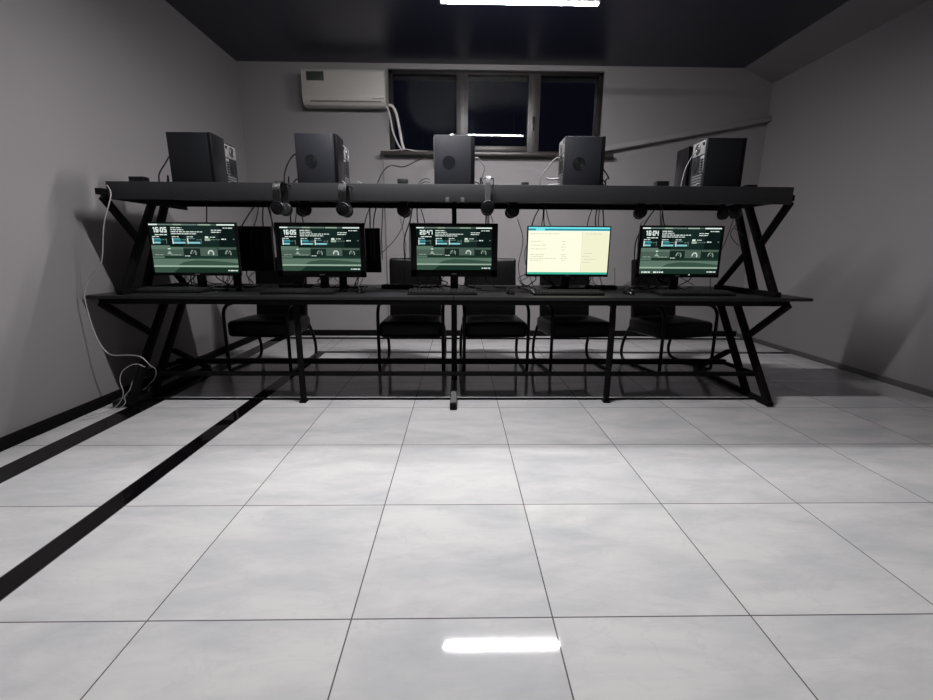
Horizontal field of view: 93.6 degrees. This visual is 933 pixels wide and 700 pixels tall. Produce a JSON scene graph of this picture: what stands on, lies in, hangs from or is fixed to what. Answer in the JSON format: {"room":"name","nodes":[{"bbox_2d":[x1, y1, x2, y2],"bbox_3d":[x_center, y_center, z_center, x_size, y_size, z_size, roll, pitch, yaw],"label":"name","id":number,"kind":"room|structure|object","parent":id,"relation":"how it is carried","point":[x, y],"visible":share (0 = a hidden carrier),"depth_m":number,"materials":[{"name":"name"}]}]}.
{"room":"computer lab","nodes":[
{"label":"computer lab","id":0,"kind":"room"},
{"bbox_2d":[0,0,256,436],"bbox_3d":[-2.572,-0.814,1.283,0.100,3.130,8.150,0,13,-1],"label":"wall","id":1,"kind":"structure","parent":0,"point":[91,91],"depth_m":2.94,"materials":[{"name":"paint"}]},
{"bbox_2d":[0,337,257,451],"bbox_3d":[-2.510,0.683,1.623,0.042,0.062,8.150,0,13,-1],"label":"baseboard","id":2,"kind":"structure","parent":1,"relation":"attached to","point":[10,440],"depth_m":2.86,"materials":[{"name":"black"}]},
{"bbox_2d":[0,336,932,699],"bbox_3d":[0.528,0.767,1.696,6.320,0.100,8.350,0,13,-1],"label":"floor","id":3,"kind":"structure","parent":0,"point":[150,549],"depth_m":1.65,"materials":[{"name":"tile"}]},
{"bbox_2d":[81,382,131,420],"bbox_3d":[-2.361,0.328,2.878,0.293,0.202,0.045,-12,18,-43],"label":"cable","id":4,"kind":"object","parent":3,"relation":"on","point":[131,382],"visible":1,"depth_m":2.94,"materials":[{"name":"grey plastic"}]},
{"bbox_2d":[85,364,144,416],"bbox_3d":[-2.332,0.257,2.921,0.357,0.319,0.076,-6,14,-27],"label":"cable","id":5,"kind":"object","parent":3,"relation":"on","point":[132,364],"visible":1,"depth_m":2.94,"materials":[{"name":"grey plastic"}]},
{"bbox_2d":[112,387,148,407],"bbox_3d":[-2.418,0.339,3.162,0.060,0.052,0.320,-1,13,-7],"label":"power strip","id":6,"kind":"object","parent":3,"relation":"on","point":[115,402],"visible":0.44,"depth_m":3.04,"materials":[{"name":"black plastic"}]},
{"bbox_2d":[222,257,317,370],"bbox_3d":[-1.806,-0.348,4.076,0.610,1.002,0.627,1,13,4],"label":"office chair","id":7,"kind":"object","parent":3,"relation":"on","point":[277,321],"visible":0.58,"depth_m":3.90,"materials":[{"name":"black"}]},
{"bbox_2d":[376,258,446,370],"bbox_3d":[-0.494,-0.347,4.106,0.610,1.002,0.627,0,13,-1],"label":"office chair","id":8,"kind":"object","parent":3,"relation":"on","point":[403,320],"visible":0.67,"depth_m":3.97,"materials":[{"name":"black"}]},
{"bbox_2d":[85,178,812,409],"bbox_3d":[-0.091,-0.454,3.413,4.900,1.514,1.180,0,13,-1],"label":"computer desk","id":9,"kind":"object","parent":3,"relation":"on","point":[166,195],"depth_m":3.09,"materials":[{"name":"black metal"}]},
{"bbox_2d":[84,185,156,389],"bbox_3d":[-2.313,-0.364,2.960,0.356,1.410,0.234,0,13,-1],"label":"cable","id":10,"kind":"object","parent":9,"relation":"hanging from","point":[106,185],"visible":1,"depth_m":2.85,"materials":[{"name":"grey plastic"}]},
{"bbox_2d":[128,176,149,180],"bbox_3d":[-2.171,-1.116,2.909,0.100,0.062,0.060,0,13,-1],"label":"power adapter","id":11,"kind":"object","parent":9,"relation":"on","point":[131,178],"visible":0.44,"depth_m":2.88,"materials":[{"name":"black plastic"}]},
{"bbox_2d":[158,156,168,181],"bbox_3d":[-2.043,-1.220,2.990,0.133,0.222,0.008,0,13,-1],"label":"cable","id":12,"kind":"object","parent":9,"relation":"on","point":[168,156],"visible":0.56,"depth_m":2.98,"materials":[{"name":"black plastic"}]},
{"bbox_2d":[131,291,223,293],"bbox_3d":[-2.033,-0.406,3.097,0.535,0.003,0.200,0,13,-1],"label":"mouse pad","id":13,"kind":"object","parent":9,"relation":"on","point":[210,292],"visible":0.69,"depth_m":3.03,"materials":[{"name":"black fabric"}]},
{"bbox_2d":[134,287,211,292],"bbox_3d":[-2.076,-0.428,3.107,0.460,0.034,0.150,0,13,-1],"label":"keyboard","id":14,"kind":"object","parent":13,"relation":"on","point":[144,289],"visible":1,"depth_m":3.05,"materials":[{"name":"black plastic"}]},
{"bbox_2d":[146,222,241,290],"bbox_3d":[-1.976,-0.684,3.225,0.632,0.491,0.200,0,13,-1],"label":"computer monitor","id":15,"kind":"object","parent":9,"relation":"on","point":[201,250],"visible":0.92,"depth_m":3.18,"materials":[{"name":"black"}]},
{"bbox_2d":[166,132,227,181],"bbox_3d":[-1.809,-1.266,2.951,0.291,0.338,0.178,0,13,-1],"label":"computer tower","id":16,"kind":"object","parent":9,"relation":"on","point":[193,156],"visible":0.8,"depth_m":2.87,"materials":[{"name":"metal"}]},
{"bbox_2d":[216,276,234,288],"bbox_3d":[-1.885,-0.554,3.432,0.152,0.148,0.012,0,13,-1],"label":"cable","id":17,"kind":"object","parent":9,"relation":"on","point":[216,276],"visible":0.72,"depth_m":3.44,"materials":[{"name":"black plastic"}]},
{"bbox_2d":[224,142,237,181],"bbox_3d":[-1.853,-1.321,3.194,0.291,0.338,0.178,0,13,-1],"label":"computer tower","id":18,"kind":"object","parent":9,"relation":"on","point":[230,155],"visible":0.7,"depth_m":3.19,"materials":[{"name":"metal"}]},
{"bbox_2d":[231,163,236,174],"bbox_3d":[-1.714,-1.335,3.231,0.004,0.076,0.076,0,13,-1],"label":"fan grille","id":19,"kind":"object","parent":18,"relation":"attached to","point":[233,165],"depth_m":3.23,"materials":[{"name":"black plastic"}]},
{"bbox_2d":[235,286,244,290],"bbox_3d":[-1.699,-0.463,3.280,0.066,0.038,0.116,-2,13,-12],"label":"computer mouse","id":20,"kind":"object","parent":9,"relation":"on","point":[238,288],"visible":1,"depth_m":3.25,"materials":[{"name":"black plastic"}]},
{"bbox_2d":[236,264,253,285],"bbox_3d":[-1.784,-0.594,3.512,0.148,0.191,0.012,0,13,1],"label":"cable","id":21,"kind":"object","parent":9,"relation":"on","point":[248,264],"visible":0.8,"depth_m":3.52,"materials":[{"name":"black plastic"}]},
{"bbox_2d":[215,226,275,287],"bbox_3d":[-1.894,-0.766,3.598,0.600,0.488,0.200,0,13,-1],"label":"computer monitor","id":22,"kind":"object","parent":9,"relation":"on","point":[259,262],"visible":0.41,"depth_m":3.58,"materials":[{"name":"black plastic"}]},
{"bbox_2d":[238,201,258,234],"bbox_3d":[-1.701,-0.935,3.406,0.200,0.441,0.034,-11,17,-41],"label":"cable","id":23,"kind":"object","parent":9,"relation":"hanging from","point":[257,201],"visible":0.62,"depth_m":3.40,"materials":[{"name":"black plastic"}]},
{"bbox_2d":[250,201,259,258],"bbox_3d":[-1.641,-0.935,3.409,0.008,0.439,0.140,4,13,17],"label":"cable","id":24,"kind":"object","parent":9,"relation":"hanging from","point":[259,201],"visible":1,"depth_m":3.39,"materials":[{"name":"black plastic"}]},
{"bbox_2d":[262,201,266,258],"bbox_3d":[-1.580,-0.937,3.420,0.021,0.440,0.139,-3,13,-15],"label":"cable","id":25,"kind":"object","parent":9,"relation":"hanging from","point":[263,201],"visible":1,"depth_m":3.40,"materials":[{"name":"black plastic"}]},
{"bbox_2d":[268,202,274,258],"bbox_3d":[-1.525,-0.940,3.435,0.017,0.440,0.147,-6,14,-27],"label":"cable","id":26,"kind":"object","parent":9,"relation":"hanging from","point":[268,202],"visible":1,"depth_m":3.42,"materials":[{"name":"black plastic"}]},
{"bbox_2d":[270,181,292,215],"bbox_3d":[-1.166,-0.952,2.753,0.084,0.207,0.158,1,13,1],"label":"headset","id":27,"kind":"object","parent":9,"relation":"hanging from","point":[277,207],"visible":1,"depth_m":2.70,"materials":[{"name":"black plastic"}]},
{"bbox_2d":[270,201,285,214],"bbox_3d":[-1.168,-0.880,2.715,0.084,0.084,0.053,0,13,-1],"label":"ear cup","id":28,"kind":"object","parent":27,"relation":"on","point":[277,207],"depth_m":2.69,"materials":[{"name":"black plastic"}]},
{"bbox_2d":[282,203,292,215],"bbox_3d":[-1.165,-0.904,2.819,0.084,0.084,0.053,0,13,-1],"label":"ear cup","id":29,"kind":"object","parent":27,"relation":"on","point":[288,211],"depth_m":2.80,"materials":[{"name":"black plastic"}]},
{"bbox_2d":[283,153,295,181],"bbox_3d":[-1.203,-1.223,3.004,0.112,0.232,0.008,0,13,-1],"label":"cable","id":30,"kind":"object","parent":9,"relation":"on","point":[295,153],"visible":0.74,"depth_m":2.99,"materials":[{"name":"black plastic"}]},
{"bbox_2d":[260,288,337,293],"bbox_3d":[-1.186,-0.420,3.114,0.500,0.034,0.150,0,13,-1],"label":"keyboard","id":31,"kind":"object","parent":9,"relation":"on","point":[268,290],"visible":1,"depth_m":3.07,"materials":[{"name":"black plastic"}]},
{"bbox_2d":[296,201,311,216],"bbox_3d":[-1.129,-0.998,3.036,0.084,0.140,0.148,-7,15,-29],"label":"headset","id":32,"kind":"object","parent":9,"relation":"hanging from","point":[303,209],"visible":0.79,"depth_m":2.99,"materials":[{"name":"black plastic"}]},
{"bbox_2d":[296,205,304,216],"bbox_3d":[-1.153,-0.980,3.082,0.088,0.084,0.074,0,13,-1],"label":"ear cup","id":33,"kind":"object","parent":32,"relation":"on","point":[297,209],"depth_m":3.06,"materials":[{"name":"black plastic"}]},
{"bbox_2d":[299,203,311,215],"bbox_3d":[-1.100,-0.959,2.992,0.084,0.084,0.031,-7,15,-29],"label":"ear cup","id":34,"kind":"object","parent":32,"relation":"on","point":[305,209],"depth_m":2.98,"materials":[{"name":"black plastic"}]},
{"bbox_2d":[297,277,313,287],"bbox_3d":[-1.272,-0.566,3.462,0.129,0.167,0.012,0,13,-3],"label":"cable","id":35,"kind":"object","parent":9,"relation":"on","point":[297,277],"visible":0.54,"depth_m":3.47,"materials":[{"name":"black plastic"}]},
{"bbox_2d":[294,133,344,182],"bbox_3d":[-0.989,-1.264,2.964,0.283,0.338,0.182,0,13,-1],"label":"computer tower","id":36,"kind":"object","parent":9,"relation":"on","point":[319,156],"visible":0.88,"depth_m":2.88,"materials":[{"name":"metal"}]},
{"bbox_2d":[274,222,366,291],"bbox_3d":[-1.064,-0.683,3.241,0.645,0.494,0.200,0,13,-1],"label":"computer monitor","id":37,"kind":"object","parent":9,"relation":"on","point":[324,251],"visible":0.88,"depth_m":3.20,"materials":[{"name":"black plastic"}]},
{"bbox_2d":[336,183,352,217],"bbox_3d":[-0.770,-0.944,2.762,0.084,0.202,0.158,-1,13,-4],"label":"headset","id":38,"kind":"object","parent":9,"relation":"hanging from","point":[343,208],"visible":1,"depth_m":2.70,"materials":[{"name":"black plastic"}]},
{"bbox_2d":[336,202,349,215],"bbox_3d":[-0.767,-0.875,2.723,0.084,0.084,0.054,0,13,-1],"label":"ear cup","id":39,"kind":"object","parent":38,"relation":"on","point":[342,208],"depth_m":2.70,"materials":[{"name":"black plastic"}]},
{"bbox_2d":[343,205,352,217],"bbox_3d":[-0.774,-0.898,2.827,0.084,0.084,0.054,0,13,-1],"label":"ear cup","id":40,"kind":"object","parent":38,"relation":"on","point":[350,214],"depth_m":2.81,"materials":[{"name":"black plastic"}]},
{"bbox_2d":[343,144,349,182],"bbox_3d":[-1.018,-1.319,3.209,0.291,0.338,0.178,0,13,-1],"label":"computer tower","id":41,"kind":"object","parent":9,"relation":"on","point":[346,152],"visible":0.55,"depth_m":3.21,"materials":[{"name":"metal"}]},
{"bbox_2d":[329,228,381,287],"bbox_3d":[-1.022,-0.759,3.615,0.630,0.478,0.200,1,13,5],"label":"computer monitor","id":42,"kind":"object","parent":9,"relation":"on","point":[375,267],"visible":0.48,"depth_m":3.59,"materials":[{"name":"black plastic"}]},
{"bbox_2d":[356,287,364,292],"bbox_3d":[-0.772,-0.437,3.189,0.066,0.038,0.116,0,13,-1],"label":"computer mouse","id":43,"kind":"object","parent":9,"relation":"on","point":[359,290],"visible":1,"depth_m":3.16,"materials":[{"name":"black plastic"}]},
{"bbox_2d":[369,202,371,258],"bbox_3d":[-0.749,-0.931,3.414,0.010,0.440,0.137,-2,13,-10],"label":"cable","id":44,"kind":"object","parent":9,"relation":"hanging from","point":[369,202],"visible":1,"depth_m":3.40,"materials":[{"name":"black plastic"}]},
{"bbox_2d":[373,202,377,258],"bbox_3d":[-0.720,-0.936,3.438,0.029,0.440,0.137,2,13,8],"label":"cable","id":45,"kind":"object","parent":9,"relation":"hanging from","point":[377,202],"visible":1,"depth_m":3.42,"materials":[{"name":"black plastic"}]},
{"bbox_2d":[381,202,382,258],"bbox_3d":[-0.662,-0.938,3.448,0.010,0.439,0.133,0,13,-1],"label":"cable","id":46,"kind":"object","parent":9,"relation":"hanging from","point":[382,202],"visible":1,"depth_m":3.43,"materials":[{"name":"black plastic"}]},
{"bbox_2d":[366,218,404,266],"bbox_3d":[-0.611,-0.840,3.333,0.460,0.504,0.108,6,14,24],"label":"cable","id":47,"kind":"object","parent":9,"relation":"hanging from","point":[404,218],"visible":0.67,"depth_m":3.38,"materials":[{"name":"black plastic"}]},
{"bbox_2d":[397,179,407,183],"bbox_3d":[-0.437,-1.137,3.016,0.070,0.074,0.060,0,13,-1],"label":"power adapter","id":48,"kind":"object","parent":9,"relation":"on","point":[399,181],"visible":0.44,"depth_m":2.98,"materials":[{"name":"black plastic"}]},
{"bbox_2d":[400,218,405,289],"bbox_3d":[-0.467,-0.698,3.239,0.024,0.517,0.205,0,13,-1],"label":"cable","id":49,"kind":"object","parent":9,"relation":"hanging from","point":[400,218],"visible":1,"depth_m":3.32,"materials":[{"name":"black plastic"}]},
{"bbox_2d":[397,201,410,217],"bbox_3d":[-0.435,-0.997,3.048,0.084,0.140,0.148,0,13,-1],"label":"headset","id":50,"kind":"object","parent":9,"relation":"hanging from","point":[403,210],"visible":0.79,"depth_m":2.99,"materials":[{"name":"black plastic"}]},
{"bbox_2d":[397,204,408,216],"bbox_3d":[-0.435,-0.958,3.007,0.084,0.084,0.051,0,13,-1],"label":"ear cup","id":51,"kind":"object","parent":50,"relation":"on","point":[403,210],"depth_m":2.99,"materials":[{"name":"black plastic"}]},
{"bbox_2d":[377,153,433,182],"bbox_3d":[-0.636,-1.778,4.344,0.302,0.731,1.737,4,13,16],"label":"cable","id":52,"kind":"object","parent":9,"relation":"on","point":[432,153],"visible":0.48,"depth_m":4.62,"materials":[{"name":"black plastic"}]},
{"bbox_2d":[403,202,413,259],"bbox_3d":[-0.451,-0.930,3.419,0.012,0.440,0.150,6,14,25],"label":"cable","id":53,"kind":"object","parent":9,"relation":"hanging from","point":[412,202],"visible":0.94,"depth_m":3.40,"materials":[{"name":"black plastic"}]},
{"bbox_2d":[409,202,414,259],"bbox_3d":[-0.435,-0.933,3.433,0.027,0.439,0.136,3,13,12],"label":"cable","id":54,"kind":"object","parent":9,"relation":"hanging from","point":[414,202],"visible":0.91,"depth_m":3.40,"materials":[{"name":"black plastic"}]},
{"bbox_2d":[435,277,447,288],"bbox_3d":[-0.207,-0.566,3.500,0.119,0.160,0.012,0,13,-1],"label":"cable","id":55,"kind":"object","parent":9,"relation":"on","point":[439,277],"visible":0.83,"depth_m":3.51,"materials":[{"name":"black plastic"}]},
{"bbox_2d":[407,288,476,294],"bbox_3d":[-0.171,-0.418,3.133,0.490,0.034,0.150,0,13,-1],"label":"keyboard","id":56,"kind":"object","parent":9,"relation":"on","point":[411,291],"visible":1,"depth_m":3.07,"materials":[{"name":"black plastic"}]},
{"bbox_2d":[410,223,497,288],"bbox_3d":[-0.091,-0.683,3.259,0.637,0.496,0.200,0,13,-1],"label":"computer monitor","id":57,"kind":"object","parent":9,"relation":"on","point":[452,250],"visible":0.9,"depth_m":3.21,"materials":[{"name":"black"}]},
{"bbox_2d":[433,135,474,183],"bbox_3d":[-0.084,-1.262,2.981,0.278,0.338,0.182,0,13,-1],"label":"computer tower","id":58,"kind":"object","parent":9,"relation":"on","point":[454,155],"visible":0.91,"depth_m":2.89,"materials":[{"name":"metal"}]},
{"bbox_2d":[475,157,484,183],"bbox_3d":[0.088,-1.209,3.010,0.080,0.217,0.008,0,13,-1],"label":"cable","id":59,"kind":"object","parent":9,"relation":"on","point":[475,157],"visible":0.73,"depth_m":3.00,"materials":[{"name":"grey plastic"}]},
{"bbox_2d":[481,176,493,215],"bbox_3d":[0.134,-0.976,2.771,0.084,0.237,0.158,1,13,1],"label":"headset","id":60,"kind":"object","parent":9,"relation":"hanging from","point":[487,207],"visible":1,"depth_m":2.71,"materials":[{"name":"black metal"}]},
{"bbox_2d":[481,200,493,214],"bbox_3d":[0.132,-0.889,2.736,0.084,0.084,0.053,0,13,-1],"label":"ear cup","id":61,"kind":"object","parent":60,"relation":"on","point":[487,207],"depth_m":2.71,"materials":[{"name":"black plastic"}]},
{"bbox_2d":[485,277,506,288],"bbox_3d":[0.234,-0.582,3.516,0.181,0.189,0.011,0,13,0],"label":"cable","id":62,"kind":"object","parent":9,"relation":"on","point":[485,277],"visible":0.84,"depth_m":3.53,"materials":[{"name":"grey plastic"}]},
{"bbox_2d":[506,289,514,294],"bbox_3d":[0.319,-0.426,3.170,0.066,0.038,0.116,1,13,2],"label":"computer mouse","id":63,"kind":"object","parent":9,"relation":"on","point":[509,291],"visible":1,"depth_m":3.13,"materials":[{"name":"black plastic"}]},
{"bbox_2d":[505,202,518,218],"bbox_3d":[0.319,-0.995,3.062,0.084,0.140,0.148,-1,13,-4],"label":"headset","id":64,"kind":"object","parent":9,"relation":"hanging from","point":[512,210],"visible":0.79,"depth_m":3.00,"materials":[{"name":"black plastic"}]},
{"bbox_2d":[505,207,513,218],"bbox_3d":[0.315,-0.978,3.115,0.084,0.084,0.054,0,13,-1],"label":"ear cup","id":65,"kind":"object","parent":64,"relation":"on","point":[506,214],"depth_m":3.10,"materials":[{"name":"black plastic"}]},
{"bbox_2d":[507,205,518,216],"bbox_3d":[0.322,-0.957,3.021,0.084,0.084,0.054,0,13,-1],"label":"ear cup","id":66,"kind":"object","parent":64,"relation":"on","point":[513,210],"depth_m":3.00,"materials":[{"name":"black plastic"}]},
{"bbox_2d":[517,219,527,289],"bbox_3d":[0.390,-0.698,3.263,0.083,0.519,0.224,8,15,30],"label":"cable","id":67,"kind":"object","parent":9,"relation":"hanging from","point":[517,219],"visible":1,"depth_m":3.32,"materials":[{"name":"black plastic"}]},
{"bbox_2d":[517,277,536,289],"bbox_3d":[0.479,-0.552,3.474,0.153,0.153,0.012,0,13,0],"label":"cable","id":68,"kind":"object","parent":9,"relation":"on","point":[535,277],"visible":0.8,"depth_m":3.48,"materials":[{"name":"black plastic"}]},
{"bbox_2d":[531,203,542,225],"bbox_3d":[0.533,-0.931,3.446,0.037,0.441,0.178,11,17,40],"label":"cable","id":69,"kind":"object","parent":9,"relation":"hanging from","point":[542,203],"visible":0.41,"depth_m":3.44,"materials":[{"name":"black plastic"}]},
{"bbox_2d":[539,157,559,184],"bbox_3d":[0.567,-1.203,2.999,0.133,0.218,0.008,0,13,-1],"label":"cable","id":70,"kind":"object","parent":9,"relation":"on","point":[556,157],"visible":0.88,"depth_m":2.99,"materials":[{"name":"grey plastic"}]},
{"bbox_2d":[544,281,583,288],"bbox_3d":[0.821,-0.751,3.649,0.600,0.468,0.200,0,13,-1],"label":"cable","id":71,"kind":"object","parent":9,"relation":"on","point":[548,287],"visible":0.08,"depth_m":3.61,"materials":[{"name":"black"}]},
{"bbox_2d":[530,289,604,295],"bbox_3d":[0.719,-0.415,3.139,0.500,0.035,0.150,0,13,-1],"label":"keyboard","id":72,"kind":"object","parent":9,"relation":"on","point":[559,292],"visible":1,"depth_m":3.08,"materials":[{"name":"black plastic"}]},
{"bbox_2d":[525,226,610,289],"bbox_3d":[0.749,-0.674,3.275,0.613,0.483,0.200,0,13,-1],"label":"computer monitor","id":73,"kind":"object","parent":9,"relation":"on","point":[564,252],"visible":0.88,"depth_m":3.23,"materials":[{"name":"black"}]},
{"bbox_2d":[558,136,605,184],"bbox_3d":[0.779,-1.260,2.996,0.278,0.338,0.182,0,13,-1],"label":"computer tower","id":74,"kind":"object","parent":9,"relation":"on","point":[581,161],"visible":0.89,"depth_m":2.91,"materials":[{"name":"metal"}]},
{"bbox_2d":[623,289,634,294],"bbox_3d":[1.188,-0.429,3.205,0.066,0.038,0.116,-4,13,-18],"label":"computer mouse","id":75,"kind":"object","parent":9,"relation":"on","point":[626,291],"visible":1,"depth_m":3.17,"materials":[{"name":"black plastic"}]},
{"bbox_2d":[633,203,646,219],"bbox_3d":[1.222,-0.993,3.078,0.084,0.140,0.148,4,13,16],"label":"headset","id":76,"kind":"object","parent":9,"relation":"hanging from","point":[640,212],"visible":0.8,"depth_m":3.02,"materials":[{"name":"black plastic"}]},
{"bbox_2d":[634,206,646,217],"bbox_3d":[1.205,-0.954,3.030,0.084,0.084,0.031,4,13,16],"label":"ear cup","id":77,"kind":"object","parent":76,"relation":"on","point":[641,211],"depth_m":3.02,"materials":[{"name":"black plastic"}]},
{"bbox_2d":[634,204,658,260],"bbox_3d":[1.411,-0.929,3.459,0.251,0.441,0.025,-8,15,-31],"label":"cable","id":78,"kind":"object","parent":9,"relation":"hanging from","point":[658,204],"visible":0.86,"depth_m":3.44,"materials":[{"name":"black plastic"}]},
{"bbox_2d":[653,181,668,185],"bbox_3d":[1.396,-1.163,3.145,0.090,0.090,0.060,0,13,-1],"label":"power adapter","id":79,"kind":"object","parent":9,"relation":"on","point":[657,183],"visible":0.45,"depth_m":3.11,"materials":[{"name":"black plastic"}]},
{"bbox_2d":[635,225,724,291],"bbox_3d":[1.581,-0.677,3.289,0.620,0.491,0.200,0,13,-1],"label":"computer monitor","id":80,"kind":"object","parent":9,"relation":"on","point":[674,252],"visible":0.92,"depth_m":3.25,"materials":[{"name":"black plastic"}]},
{"bbox_2d":[674,146,693,185],"bbox_3d":[1.736,-1.314,3.259,0.291,0.338,0.178,0,13,-1],"label":"computer tower","id":81,"kind":"object","parent":9,"relation":"on","point":[684,155],"visible":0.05,"depth_m":3.21,"materials":[{"name":"metal"}]},
{"bbox_2d":[681,151,697,185],"bbox_3d":[1.551,-1.230,3.024,0.155,0.270,0.015,-2,13,-8],"label":"cable","id":82,"kind":"object","parent":9,"relation":"on","point":[697,151],"visible":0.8,"depth_m":3.01,"materials":[{"name":"grey plastic"}]},
{"bbox_2d":[653,290,735,295],"bbox_3d":[1.644,-0.414,3.165,0.530,0.034,0.150,0,13,-1],"label":"keyboard","id":83,"kind":"object","parent":9,"relation":"on","point":[657,292],"visible":1,"depth_m":3.10,"materials":[{"name":"black plastic"}]},
{"bbox_2d":[689,138,746,186],"bbox_3d":[1.720,-1.259,3.015,0.276,0.338,0.178,0,13,-1],"label":"computer tower","id":84,"kind":"object","parent":9,"relation":"on","point":[717,161],"visible":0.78,"depth_m":2.93,"materials":[{"name":"metal"}]},
{"bbox_2d":[692,161,697,172],"bbox_3d":[1.587,-1.273,3.047,0.004,0.076,0.076,0,13,-1],"label":"fan grille","id":85,"kind":"object","parent":84,"relation":"attached to","point":[694,163],"depth_m":3.04,"materials":[{"name":"black plastic"}]},
{"bbox_2d":[710,219,733,287],"bbox_3d":[1.918,-0.701,3.291,0.039,0.527,0.184,-1,13,-8],"label":"cable","id":86,"kind":"object","parent":9,"relation":"hanging from","point":[733,219],"visible":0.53,"depth_m":3.26,"materials":[{"name":"black plastic"}]},
{"bbox_2d":[717,204,741,219],"bbox_3d":[1.855,-0.992,3.090,0.084,0.140,0.148,-5,14,-23],"label":"headset","id":87,"kind":"object","parent":9,"relation":"hanging from","point":[735,212],"visible":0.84,"depth_m":3.06,"materials":[{"name":"black plastic"}]},
{"bbox_2d":[717,208,728,219],"bbox_3d":[1.835,-0.974,3.137,0.088,0.084,0.069,0,13,-1],"label":"ear cup","id":88,"kind":"object","parent":87,"relation":"on","point":[723,213],"depth_m":3.12,"materials":[{"name":"black plastic"}]},
{"bbox_2d":[729,207,741,218],"bbox_3d":[1.875,-0.955,3.054,0.088,0.084,0.069,0,13,-1],"label":"ear cup","id":89,"kind":"object","parent":87,"relation":"on","point":[735,212],"depth_m":3.03,"materials":[{"name":"black plastic"}]},
{"bbox_2d":[730,220,746,245],"bbox_3d":[2.002,-0.860,3.221,0.091,0.184,0.098,13,18,43],"label":"cable","id":90,"kind":"object","parent":9,"relation":"hanging from","point":[739,220],"visible":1,"depth_m":3.24,"materials":[{"name":"black plastic"}]},
{"bbox_2d":[459,258,529,370],"bbox_3d":[0.244,-0.345,4.119,0.610,1.002,0.627,-1,13,-4],"label":"office chair","id":91,"kind":"object","parent":3,"relation":"on","point":[478,321],"visible":0.7,"depth_m":4.01,"materials":[{"name":"black fabric"}]},
{"bbox_2d":[532,277,615,370],"bbox_3d":[0.990,-0.345,4.135,0.610,1.002,0.627,-1,13,-8],"label":"office chair","id":92,"kind":"object","parent":3,"relation":"on","point":[554,321],"visible":0.57,"depth_m":3.98,"materials":[{"name":"black"}]},
{"bbox_2d":[620,259,718,370],"bbox_3d":[1.897,-0.340,4.138,0.610,1.002,0.627,-3,13,-16],"label":"office chair","id":93,"kind":"object","parent":3,"relation":"on","point":[660,322],"visible":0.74,"depth_m":4.00,"materials":[{"name":"black fabric"}]},
{"bbox_2d":[236,61,772,332],"bbox_3d":[0.464,-1.747,5.489,6.320,3.130,0.360,0,13,-1],"label":"wall","id":94,"kind":"structure","parent":0,"point":[639,103],"depth_m":5.18,"materials":[{"name":"paint"}]},
{"bbox_2d":[300,69,387,109],"bbox_3d":[-1.353,-2.907,4.902,0.909,0.370,0.208,0,13,-1],"label":"air conditioner","id":95,"kind":"object","parent":94,"relation":"attached to","point":[321,88],"visible":0.94,"depth_m":4.81,"materials":[{"name":"grey plastic"}]},
{"bbox_2d":[310,100,380,101],"bbox_3d":[-1.335,-2.753,4.850,0.780,0.012,0.013,0,13,-1],"label":"vent","id":96,"kind":"object","parent":95,"relation":"attached to","point":[310,100],"depth_m":4.84,"materials":[{"name":"grey plastic"}]},
{"bbox_2d":[387,106,402,150],"bbox_3d":[-0.834,-2.548,5.030,0.192,0.480,0.042,-4,14,-20],"label":"hose","id":97,"kind":"object","parent":95,"relation":"attached to","point":[387,106],"visible":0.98,"depth_m":5.03,"materials":[{"name":"grey"}]},
{"bbox_2d":[388,104,404,148],"bbox_3d":[-0.801,-2.566,5.049,0.181,0.486,0.042,-3,13,-13],"label":"hose","id":98,"kind":"object","parent":95,"relation":"attached to","point":[389,105],"visible":0.97,"depth_m":5.04,"materials":[{"name":"grey plastic"}]},
{"bbox_2d":[382,154,388,315],"bbox_3d":[-0.978,-1.228,5.336,0.011,2.155,0.088,-1,13,-5],"label":"cable","id":99,"kind":"object","parent":94,"relation":"attached to","point":[382,154],"visible":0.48,"depth_m":5.35,"materials":[{"name":"grey plastic"}]},
{"bbox_2d":[380,70,613,157],"bbox_3d":[0.361,-2.729,5.080,2.705,0.925,0.220,0,13,-1],"label":"window","id":100,"kind":"structure","parent":94,"relation":"in","point":[514,114],"depth_m":5.11,"materials":[{"name":"black glass"}]},
{"bbox_2d":[293,330,736,336],"bbox_3d":[0.473,-0.216,5.644,6.066,0.075,0.012,0,13,-1],"label":"baseboard","id":101,"kind":"structure","parent":94,"relation":"attached to","point":[306,332],"depth_m":5.61,"materials":[{"name":"black"}]},
{"bbox_2d":[605,116,770,151],"bbox_3d":[2.560,-2.520,5.130,1.943,0.402,0.088,0,13,-1],"label":"pipe","id":102,"kind":"object","parent":94,"relation":"attached to","point":[762,120],"visible":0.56,"depth_m":5.09,"materials":[{"name":"metal"}]},
{"bbox_2d":[165,0,848,67],"bbox_3d":[0.544,-2.416,1.129,6.320,0.100,8.650,0,13,-1],"label":"ceiling","id":103,"kind":"structure","parent":0,"point":[638,33],"depth_m":4.18,"materials":[{"name":"paint"}]},
{"bbox_2d":[440,0,599,6],"bbox_3d":[0.393,-2.678,3.179,1.169,0.292,0.044,0,13,-1],"label":"lamp","id":104,"kind":"object","parent":103,"relation":"hanging from","point":[514,2],"visible":1,"depth_m":3.20,"materials":[{"name":"white plastic"}]},
{"bbox_2d":[737,0,932,390],"bbox_3d":[3.647,-0.802,1.395,0.100,3.130,8.150,0,13,-1],"label":"wall","id":105,"kind":"structure","parent":0,"point":[850,129],"depth_m":3.98,"materials":[{"name":"paint"}]},
{"bbox_2d":[736,333,932,397],"bbox_3d":[3.582,0.701,1.728,0.012,0.050,8.138,0,13,-1],"label":"baseboard","id":106,"kind":"structure","parent":105,"relation":"attached to","point":[907,386],"depth_m":4.03,"materials":[{"name":"grey"}]},
{"bbox_2d":[745,0,927,82],"bbox_3d":[3.426,-2.253,1.063,0.360,0.155,8.150,0,13,-1],"label":"ceiling beam","id":107,"kind":"structure","parent":105,"relation":"attached to","point":[853,19],"depth_m":4.07,"materials":[{"name":"grey paint"}]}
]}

